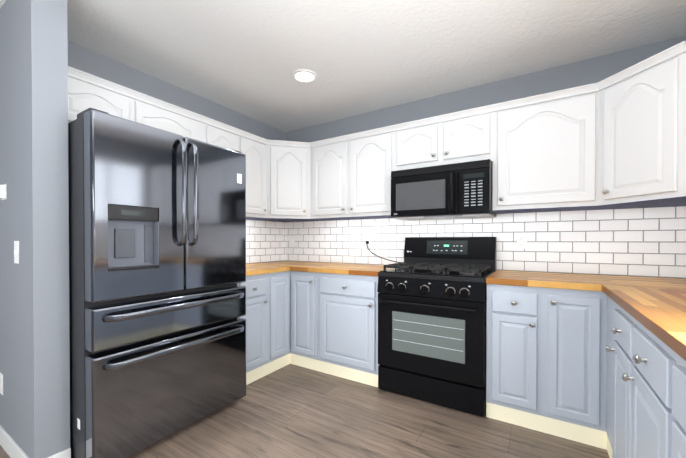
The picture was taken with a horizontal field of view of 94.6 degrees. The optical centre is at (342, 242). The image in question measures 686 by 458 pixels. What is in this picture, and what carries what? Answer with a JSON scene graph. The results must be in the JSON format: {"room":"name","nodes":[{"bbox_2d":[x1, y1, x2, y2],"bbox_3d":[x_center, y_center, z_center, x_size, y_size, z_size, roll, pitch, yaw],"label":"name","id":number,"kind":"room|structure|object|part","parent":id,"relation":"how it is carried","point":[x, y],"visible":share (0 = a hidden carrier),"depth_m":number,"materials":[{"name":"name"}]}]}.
{"room":"kitchen","nodes":[
{"label":"kitchen","id":0,"kind":"room"},
{"bbox_2d":[0,0,69,457],"bbox_3d":[-2.299,-0.086,2.095,2.057,2.440,0.134,0,1,32],"label":"wall","id":1,"kind":"structure","parent":0,"point":[34,344],"depth_m":1.57,"materials":[{"name":"grey paint"}]},
{"bbox_2d":[0,373,2,394],"bbox_3d":[-1.937,0.796,1.792,0.072,0.115,0.006,0,1,32],"label":"outlet","id":2,"kind":"object","parent":1,"relation":"attached to","point":[1,383],"visible":1,"depth_m":1.78,"materials":[{"name":"white plastic"}]},
{"bbox_2d":[0,184,6,199],"bbox_3d":[-1.865,-0.279,1.729,0.085,0.085,0.022,0,1,32],"label":"thermostat","id":3,"kind":"object","parent":1,"relation":"attached to","point":[3,191],"visible":0.98,"depth_m":1.71,"materials":[{"name":"white plastic"}]},
{"bbox_2d":[14,241,19,263],"bbox_3d":[-1.671,0.047,1.616,0.072,0.115,0.012,0,1,32],"label":"light switch","id":4,"kind":"object","parent":1,"relation":"attached to","point":[16,253],"visible":0.98,"depth_m":1.61,"materials":[{"name":"white plastic"}]},
{"bbox_2d":[0,425,70,457],"bbox_3d":[-2.297,1.086,2.096,2.069,0.095,0.146,0,1,32],"label":"baseboard","id":5,"kind":"structure","parent":1,"relation":"attached to","point":[10,446],"depth_m":1.64,"materials":[{"name":"white wood"}]},
{"bbox_2d":[68,40,285,263],"bbox_3d":[-1.314,-0.092,2.867,0.106,2.440,2.220,0,1,32],"label":"wall","id":6,"kind":"structure","parent":0,"point":[86,60],"depth_m":2.85,"materials":[{"name":"grey paint"}]},
{"bbox_2d":[68,66,135,122],"bbox_3d":[-1.616,-0.836,1.984,0.324,0.320,0.402,0,1,32],"label":"upper cabinet","id":7,"kind":"object","parent":6,"relation":"attached to","point":[85,90],"depth_m":1.90,"materials":[{"name":"white wood"}]},
{"bbox_2d":[136,91,203,141],"bbox_3d":[-1.369,-0.839,2.378,0.324,0.320,0.529,0,1,32],"label":"upper cabinet","id":8,"kind":"object","parent":6,"relation":"attached to","point":[150,111],"depth_m":2.27,"materials":[{"name":"white wood"}]},
{"bbox_2d":[204,116,243,153],"bbox_3d":[-1.140,-0.621,2.747,0.324,0.760,0.334,0,1,32],"label":"upper cabinet","id":9,"kind":"object","parent":6,"relation":"attached to","point":[217,133],"depth_m":2.66,"materials":[{"name":"white wood"}]},
{"bbox_2d":[244,131,267,220],"bbox_3d":[-0.961,-0.624,3.032,0.324,0.760,0.339,0,1,32],"label":"upper cabinet","id":10,"kind":"object","parent":6,"relation":"attached to","point":[255,147],"depth_m":2.97,"materials":[{"name":"white wood"}]},
{"bbox_2d":[0,364,608,457],"bbox_3d":[-1.083,1.190,1.269,5.205,0.100,4.900,0,1,32],"label":"floor","id":11,"kind":"structure","parent":0,"point":[291,411],"depth_m":1.92,"materials":[{"name":"laminate"}]},
{"bbox_2d":[68,108,245,457],"bbox_3d":[-1.234,0.240,2.067,0.832,1.788,0.923,0,1,32],"label":"refrigerator","id":12,"kind":"object","parent":11,"relation":"on","point":[157,271],"visible":0.96,"depth_m":1.71,"materials":[{"name":"grey metal"}]},
{"bbox_2d":[237,273,272,384],"bbox_3d":[-0.998,0.694,2.695,0.626,0.872,0.380,0,1,32],"label":"base cabinet","id":13,"kind":"object","parent":11,"relation":"on","point":[259,288],"depth_m":2.60,"materials":[{"name":"grey wood"}]},
{"bbox_2d":[246,263,289,275],"bbox_3d":[-0.928,0.237,2.791,0.630,0.038,0.623,0,1,32],"label":"countertop","id":14,"kind":"structure","parent":13,"relation":"on","point":[252,268],"depth_m":2.77,"materials":[{"name":"brown wood"}]},
{"bbox_2d":[273,271,288,371],"bbox_3d":[-0.819,0.691,2.980,0.626,0.872,0.293,0,1,32],"label":"base cabinet","id":15,"kind":"object","parent":11,"relation":"on","point":[280,279],"depth_m":2.82,"materials":[{"name":"grey"}]},
{"bbox_2d":[293,271,316,370],"bbox_3d":[-0.186,0.690,3.103,0.292,0.872,0.627,0,1,32],"label":"base cabinet","id":16,"kind":"object","parent":11,"relation":"on","point":[304,283],"depth_m":2.84,"materials":[{"name":"grey"}]},
{"bbox_2d":[317,273,379,386],"bbox_3d":[0.187,0.692,2.870,0.588,0.872,0.627,0,1,32],"label":"base cabinet","id":17,"kind":"object","parent":11,"relation":"on","point":[347,305],"depth_m":2.59,"materials":[{"name":"grey"}]},
{"bbox_2d":[258,261,392,276],"bbox_3d":[-0.208,0.235,3.106,1.514,0.038,0.631,0,1,32],"label":"countertop","id":18,"kind":"structure","parent":17,"relation":"on","point":[319,267],"depth_m":2.82,"materials":[{"name":"brown wood"}]},
{"bbox_2d":[377,237,496,416],"bbox_3d":[0.735,0.535,2.465,0.758,1.168,0.694,0,1,32],"label":"gas range","id":19,"kind":"object","parent":11,"relation":"on","point":[432,314],"visible":1,"depth_m":2.24,"materials":[{"name":"black metal"}]},
{"bbox_3d":[0.568,0.433,2.199,0.688,0.026,0.067,0,1,32],"label":"handle","id":20,"kind":"part","parent":19,"relation":"part of","materials":[{"name":"black metal"}]},
{"bbox_3d":[0.881,0.037,2.695,0.340,0.115,0.020,0,1,32],"label":"display panel","id":21,"kind":"part","parent":19,"relation":"part of","materials":[{"name":"grey plastic"}]},
{"bbox_2d":[486,284,600,447],"bbox_3d":[1.332,0.698,2.152,0.575,0.872,0.627,0,1,32],"label":"base cabinet","id":22,"kind":"object","parent":11,"relation":"on","point":[600,369],"depth_m":1.88,"materials":[{"name":"grey"}]},
{"bbox_2d":[486,270,593,290],"bbox_3d":[1.325,0.242,2.145,0.568,0.038,0.631,0,1,32],"label":"countertop","id":23,"kind":"structure","parent":22,"relation":"on","point":[500,277],"depth_m":1.97,"materials":[{"name":"brown wood"}]},
{"bbox_2d":[601,291,608,454],"bbox_3d":[1.613,0.703,1.448,0.627,0.872,0.305,0,1,32],"label":"base cabinet","id":24,"kind":"object","parent":11,"relation":"on","point":[604,298],"depth_m":1.74,"materials":[{"name":"grey wood"}]},
{"bbox_2d":[609,298,624,457],"bbox_3d":[1.440,0.705,1.171,0.627,0.872,0.348,0,1,32],"label":"base cabinet","id":25,"kind":"object","parent":11,"relation":"on","point":[616,313],"depth_m":1.41,"materials":[{"name":"grey wood"}]},
{"bbox_2d":[625,311,660,457],"bbox_3d":[1.237,0.708,0.847,0.627,0.872,0.417,0,1,32],"label":"base cabinet","id":26,"kind":"object","parent":11,"relation":"on","point":[642,347],"depth_m":1.06,"materials":[{"name":"grey"}]},
{"bbox_2d":[657,341,685,457],"bbox_3d":[0.919,0.711,0.340,0.627,0.872,0.780,0,1,32],"label":"base cabinet","id":27,"kind":"object","parent":11,"relation":"on","point":[673,368],"depth_m":0.84,"materials":[{"name":"grey wood"}]},
{"bbox_2d":[586,274,685,360],"bbox_3d":[1.050,0.254,0.569,0.641,0.038,3.593,0,1,32],"label":"countertop","id":28,"kind":"structure","parent":27,"relation":"on","point":[656,306],"depth_m":1.27,"materials":[{"name":"brown wood"}]},
{"bbox_2d":[0,0,685,131],"bbox_3d":[-1.083,-1.350,1.249,5.205,0.100,4.900,0,1,32],"label":"ceiling","id":29,"kind":"structure","parent":0,"point":[248,58],"depth_m":2.06,"materials":[{"name":"white paint"}]},
{"bbox_2d":[292,69,316,82],"bbox_3d":[-0.301,-1.304,2.483,0.200,0.010,0.200,0,1,32],"label":"recessed light","id":30,"kind":"object","parent":29,"relation":"in","point":[304,76],"visible":0.98,"depth_m":2.47,"materials":[{"name":"white plastic"}]},
{"bbox_2d":[286,36,685,141],"bbox_3d":[0.192,-0.096,3.292,5.205,2.440,0.100,0,1,32],"label":"wall","id":31,"kind":"structure","parent":0,"point":[585,72],"depth_m":2.57,"materials":[{"name":"grey paint"}]},
{"bbox_2d":[268,140,307,221],"bbox_3d":[-0.588,-0.626,3.357,0.610,0.760,0.609,0,1,32],"label":"upper cabinet","id":32,"kind":"object","parent":31,"relation":"attached to","point":[287,160],"depth_m":3.13,"materials":[{"name":"white wood"}]},
{"bbox_2d":[308,135,355,220],"bbox_3d":[-0.060,-0.625,3.195,0.458,0.760,0.323,0,1,32],"label":"upper cabinet","id":33,"kind":"object","parent":31,"relation":"attached to","point":[327,158],"depth_m":3.06,"materials":[{"name":"white wood"}]},
{"bbox_2d":[348,125,395,219],"bbox_3d":[0.328,-0.623,2.952,0.456,0.760,0.323,0,1,32],"label":"upper cabinet","id":34,"kind":"object","parent":31,"relation":"attached to","point":[371,153],"depth_m":2.81,"materials":[{"name":"white wood"}]},
{"bbox_2d":[396,115,439,170],"bbox_3d":[0.686,-0.802,2.726,0.390,0.399,0.323,0,1,32],"label":"upper cabinet","id":35,"kind":"object","parent":31,"relation":"attached to","point":[417,141],"depth_m":2.58,"materials":[{"name":"white wood"}]},
{"bbox_2d":[440,104,495,164],"bbox_3d":[1.009,-0.800,2.524,0.372,0.399,0.323,0,1,32],"label":"upper cabinet","id":36,"kind":"object","parent":31,"relation":"attached to","point":[468,135],"depth_m":2.38,"materials":[{"name":"white wood"}]},
{"bbox_2d":[391,159,495,220],"bbox_3d":[0.803,-0.398,2.566,0.750,0.394,0.471,0,1,32],"label":"microwave","id":37,"kind":"object","parent":36,"relation":"attached to","point":[463,190],"visible":1,"depth_m":2.40,"materials":[{"name":"black metal"}]},
{"bbox_3d":[0.800,-0.373,2.330,0.033,0.313,0.068,0,1,32],"label":"handle","id":38,"kind":"part","parent":37,"relation":"part of","materials":[{"name":"black plastic"}]},
{"bbox_2d":[286,206,685,278],"bbox_3d":[0.799,-0.002,2.850,3.505,0.520,0.006,0,1,32],"label":"backsplash","id":39,"kind":"structure","parent":31,"relation":"attached to","point":[644,242],"depth_m":2.39,"materials":[{"name":"tile"}]},
{"bbox_2d":[290,236,293,244],"bbox_3d":[-0.602,-0.029,3.717,0.072,0.115,0.012,0,1,32],"label":"light switch","id":40,"kind":"object","parent":39,"relation":"attached to","point":[291,240],"visible":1,"depth_m":3.71,"materials":[{"name":"white plastic"}]},
{"bbox_2d":[365,234,370,245],"bbox_3d":[0.250,-0.030,3.185,0.072,0.115,0.008,0,1,32],"label":"electrical outlet","id":41,"kind":"object","parent":39,"relation":"attached to","point":[367,237],"visible":0.85,"depth_m":3.18,"materials":[{"name":"white plastic"}]},
{"bbox_2d":[366,241,400,262],"bbox_3d":[0.409,0.089,3.067,0.424,0.218,0.028,0,1,32],"label":"power cord","id":42,"kind":"object","parent":41,"relation":"attached to","point":[367,242],"visible":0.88,"depth_m":3.10,"materials":[{"name":"black plastic"}]},
{"bbox_2d":[517,234,526,248],"bbox_3d":[1.394,-0.009,2.468,0.072,0.115,0.008,0,1,32],"label":"electrical outlet","id":43,"kind":"object","parent":39,"relation":"attached to","point":[521,241],"visible":1,"depth_m":2.46,"materials":[{"name":"white plastic"}]},
{"bbox_2d":[492,83,595,213],"bbox_3d":[1.425,-0.618,2.264,0.610,0.760,0.323,0,1,32],"label":"upper cabinet","id":44,"kind":"object","parent":31,"relation":"attached to","point":[545,161],"depth_m":2.12,"materials":[{"name":"white wood"}]},
{"bbox_2d":[596,41,685,209],"bbox_3d":[1.864,-0.614,1.820,0.610,0.760,0.609,0,1,32],"label":"upper cabinet","id":45,"kind":"object","parent":31,"relation":"attached to","point":[617,140],"depth_m":1.74,"materials":[{"name":"white wood"}]}
]}

